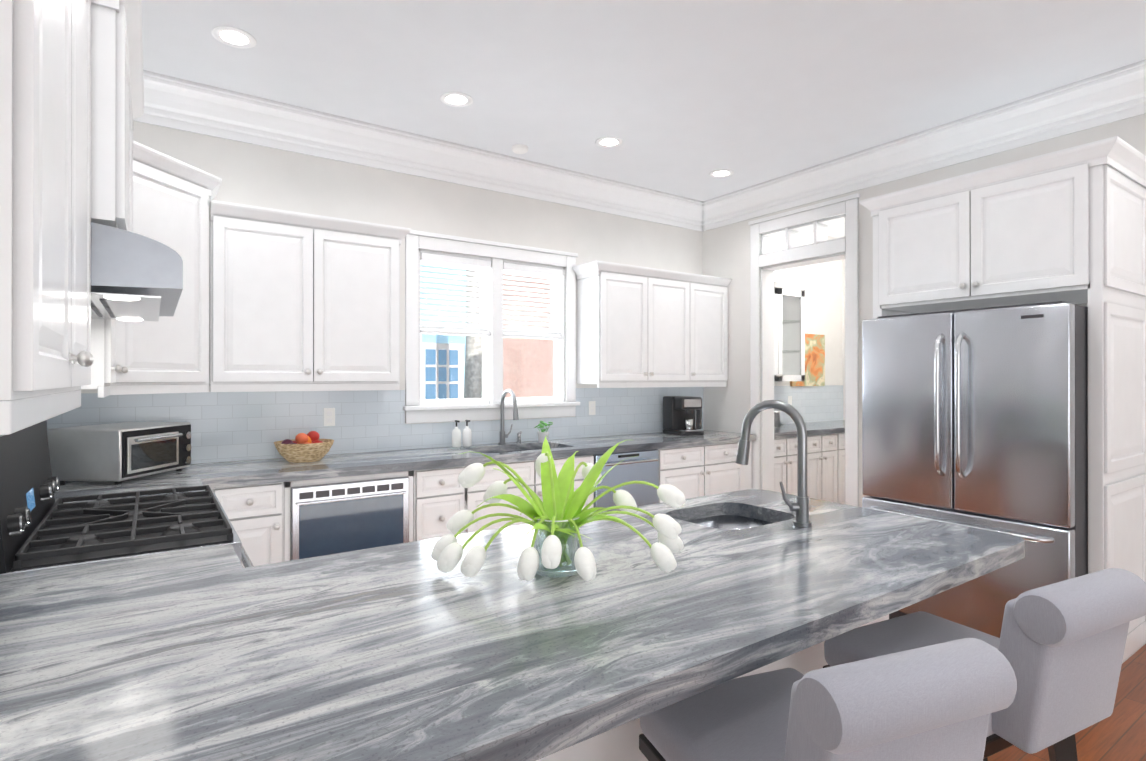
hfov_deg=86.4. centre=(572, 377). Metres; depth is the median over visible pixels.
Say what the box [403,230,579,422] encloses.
window
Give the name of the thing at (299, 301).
upper cabinet
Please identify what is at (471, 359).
tree
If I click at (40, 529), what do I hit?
gas range
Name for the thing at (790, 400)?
outlet
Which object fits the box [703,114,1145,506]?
wall
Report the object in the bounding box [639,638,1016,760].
bar stool
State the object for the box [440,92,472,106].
recessed light
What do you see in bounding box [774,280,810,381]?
wall cabinet
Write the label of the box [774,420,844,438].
countertop
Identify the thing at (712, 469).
base cabinet
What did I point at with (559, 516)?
vase
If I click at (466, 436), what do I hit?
soap dispensers
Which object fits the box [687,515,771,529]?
prep sink
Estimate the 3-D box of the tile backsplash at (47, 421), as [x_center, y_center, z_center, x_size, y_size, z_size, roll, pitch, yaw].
[-1.741,0.285,1.735,0.010,0.409,3.360,0,0,-35]
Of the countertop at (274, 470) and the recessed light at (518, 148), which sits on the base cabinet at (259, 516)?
the countertop at (274, 470)
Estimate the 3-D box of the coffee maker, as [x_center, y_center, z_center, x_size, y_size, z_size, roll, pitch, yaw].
[1.005,0.331,5.382,0.320,0.330,0.302,0,0,-23]
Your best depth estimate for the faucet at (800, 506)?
2.03 m
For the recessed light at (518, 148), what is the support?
in the ceiling
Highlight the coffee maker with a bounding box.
[663,396,703,435]
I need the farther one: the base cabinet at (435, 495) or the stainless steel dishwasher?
the stainless steel dishwasher
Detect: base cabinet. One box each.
[211,481,294,567]
[375,466,470,541]
[471,473,593,531]
[544,718,647,760]
[658,442,746,502]
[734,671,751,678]
[752,620,875,674]
[774,437,796,495]
[807,433,841,503]
[842,433,844,503]
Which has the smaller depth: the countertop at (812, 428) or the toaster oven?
the toaster oven
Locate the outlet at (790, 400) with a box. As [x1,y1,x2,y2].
[788,396,791,405]
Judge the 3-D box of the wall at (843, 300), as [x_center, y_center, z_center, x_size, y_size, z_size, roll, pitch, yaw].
[3.765,-0.111,6.474,0.140,3.050,1.860,0,0,-35]
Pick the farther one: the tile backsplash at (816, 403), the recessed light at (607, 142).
the tile backsplash at (816, 403)
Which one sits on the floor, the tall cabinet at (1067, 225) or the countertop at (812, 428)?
the tall cabinet at (1067, 225)
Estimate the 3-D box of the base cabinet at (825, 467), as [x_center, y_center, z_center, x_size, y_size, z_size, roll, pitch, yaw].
[2.234,0.982,6.165,0.544,0.862,0.620,0,0,-35]
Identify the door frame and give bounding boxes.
[748,193,859,506]
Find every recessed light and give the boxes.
[211,26,256,48]
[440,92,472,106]
[512,144,527,153]
[595,136,622,147]
[709,169,733,177]
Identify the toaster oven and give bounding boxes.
[47,422,190,483]
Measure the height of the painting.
0.580 m
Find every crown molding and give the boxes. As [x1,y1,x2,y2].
[133,70,704,230]
[701,59,1145,231]
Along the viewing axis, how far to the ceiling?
3.22 m
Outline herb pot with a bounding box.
[535,421,552,442]
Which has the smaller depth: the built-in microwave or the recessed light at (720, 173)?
the built-in microwave
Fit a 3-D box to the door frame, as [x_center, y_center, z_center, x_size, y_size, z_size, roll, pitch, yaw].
[1.912,0.019,5.011,0.196,2.785,1.014,0,0,-35]
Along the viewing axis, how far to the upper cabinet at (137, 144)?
2.83 m
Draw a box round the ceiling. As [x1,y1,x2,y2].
[141,0,1145,237]
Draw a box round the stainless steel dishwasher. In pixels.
[593,449,658,511]
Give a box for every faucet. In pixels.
[498,389,521,444]
[735,400,811,526]
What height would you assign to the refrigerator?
1.768 m
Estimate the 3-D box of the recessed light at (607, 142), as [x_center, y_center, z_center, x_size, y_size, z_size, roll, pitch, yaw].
[0.251,-1.637,4.244,0.191,0.006,0.191,0,0,10]
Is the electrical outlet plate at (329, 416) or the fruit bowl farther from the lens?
the electrical outlet plate at (329, 416)
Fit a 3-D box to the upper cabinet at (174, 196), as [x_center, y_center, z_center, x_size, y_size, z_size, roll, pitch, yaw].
[-2.211,-0.490,3.033,0.707,1.045,0.727,0,0,-35]
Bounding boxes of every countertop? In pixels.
[0,489,1024,760]
[0,544,239,597]
[54,474,211,502]
[60,430,755,487]
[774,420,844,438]
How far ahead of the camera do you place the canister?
6.08 m
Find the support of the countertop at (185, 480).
on the base cabinet at (259, 516)
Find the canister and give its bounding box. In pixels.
[774,411,779,427]
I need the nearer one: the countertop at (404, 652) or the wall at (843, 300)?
the countertop at (404, 652)
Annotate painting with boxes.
[790,334,824,385]
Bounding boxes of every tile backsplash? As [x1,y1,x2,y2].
[46,419,49,429]
[50,387,702,463]
[774,385,842,423]
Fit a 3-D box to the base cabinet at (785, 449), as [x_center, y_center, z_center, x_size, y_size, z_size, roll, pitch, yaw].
[1.787,0.981,5.856,0.544,0.862,0.620,0,0,-35]
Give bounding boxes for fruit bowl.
[274,431,333,462]
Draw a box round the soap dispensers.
[448,420,472,449]
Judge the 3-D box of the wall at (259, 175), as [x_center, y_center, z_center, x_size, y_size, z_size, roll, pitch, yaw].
[0.251,-0.114,5.263,7.300,3.050,0.140,0,0,-35]
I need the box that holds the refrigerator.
[862,301,1087,637]
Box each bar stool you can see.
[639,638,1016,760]
[823,568,1145,760]
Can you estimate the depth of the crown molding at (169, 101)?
4.07 m
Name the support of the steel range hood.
attached to the wall
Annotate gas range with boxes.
[0,420,252,574]
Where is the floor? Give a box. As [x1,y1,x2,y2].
[987,644,1145,760]
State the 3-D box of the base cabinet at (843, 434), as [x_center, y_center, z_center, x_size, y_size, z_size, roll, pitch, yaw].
[2.682,0.982,6.474,0.544,0.862,0.620,0,0,-35]
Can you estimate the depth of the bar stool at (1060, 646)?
1.32 m
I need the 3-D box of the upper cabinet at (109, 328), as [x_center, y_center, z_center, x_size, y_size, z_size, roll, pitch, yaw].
[-2.041,-0.491,2.447,0.320,1.045,0.430,0,0,-35]
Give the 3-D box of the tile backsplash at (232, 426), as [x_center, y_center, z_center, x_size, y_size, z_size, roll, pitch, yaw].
[-0.730,0.290,4.491,4.805,0.409,0.009,0,0,-35]
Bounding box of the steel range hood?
[91,222,182,320]
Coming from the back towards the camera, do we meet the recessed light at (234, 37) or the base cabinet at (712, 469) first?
the base cabinet at (712, 469)
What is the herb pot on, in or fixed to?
on the countertop at (274, 470)
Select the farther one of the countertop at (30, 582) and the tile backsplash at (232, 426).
the tile backsplash at (232, 426)
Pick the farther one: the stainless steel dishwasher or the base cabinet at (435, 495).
the stainless steel dishwasher
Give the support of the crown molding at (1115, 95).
attached to the wall at (726, 251)
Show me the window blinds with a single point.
(431, 259)
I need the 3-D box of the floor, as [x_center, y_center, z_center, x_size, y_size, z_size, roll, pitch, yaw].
[2.171,1.467,2.357,7.440,0.120,7.100,0,0,-35]
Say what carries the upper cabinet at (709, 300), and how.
attached to the wall at (259, 175)
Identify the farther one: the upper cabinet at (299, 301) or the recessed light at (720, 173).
the recessed light at (720, 173)
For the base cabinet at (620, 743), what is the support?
on the floor
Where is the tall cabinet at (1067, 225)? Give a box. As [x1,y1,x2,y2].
[859,136,1145,663]
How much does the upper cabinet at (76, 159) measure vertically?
1.045 m
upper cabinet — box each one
[0,0,99,411]
[100,0,135,232]
[100,319,119,387]
[120,152,219,387]
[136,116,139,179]
[209,200,410,391]
[576,268,691,383]
[692,280,728,383]
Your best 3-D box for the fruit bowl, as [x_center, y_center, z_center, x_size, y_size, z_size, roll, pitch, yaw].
[-1.594,0.406,3.623,0.330,0.174,0.330,0,0,-35]
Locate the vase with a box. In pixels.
[431,435,685,580]
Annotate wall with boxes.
[81,121,842,453]
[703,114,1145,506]
[842,259,844,419]
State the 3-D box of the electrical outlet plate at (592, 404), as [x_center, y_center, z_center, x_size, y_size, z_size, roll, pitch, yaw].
[0.160,0.254,5.095,0.070,0.115,0.006,0,0,-35]
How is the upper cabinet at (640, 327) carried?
attached to the wall at (259, 175)
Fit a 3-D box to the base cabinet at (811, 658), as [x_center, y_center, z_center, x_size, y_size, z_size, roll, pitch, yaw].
[0.577,1.096,2.165,0.660,0.620,0.615,0,0,-35]
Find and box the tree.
[464,269,481,397]
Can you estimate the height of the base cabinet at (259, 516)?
0.862 m
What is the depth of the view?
9.62 m
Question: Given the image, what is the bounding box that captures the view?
[420,261,553,398]
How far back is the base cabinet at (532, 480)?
3.94 m
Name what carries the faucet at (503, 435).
on the countertop at (274, 470)
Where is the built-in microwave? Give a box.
[291,476,408,560]
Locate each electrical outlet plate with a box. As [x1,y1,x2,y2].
[324,408,334,425]
[589,401,595,414]
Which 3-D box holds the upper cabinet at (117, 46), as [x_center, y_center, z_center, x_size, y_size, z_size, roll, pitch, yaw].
[-1.495,-0.716,1.718,0.390,0.597,0.469,0,0,-35]
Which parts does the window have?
window sashes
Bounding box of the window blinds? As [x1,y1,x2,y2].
[420,252,562,338]

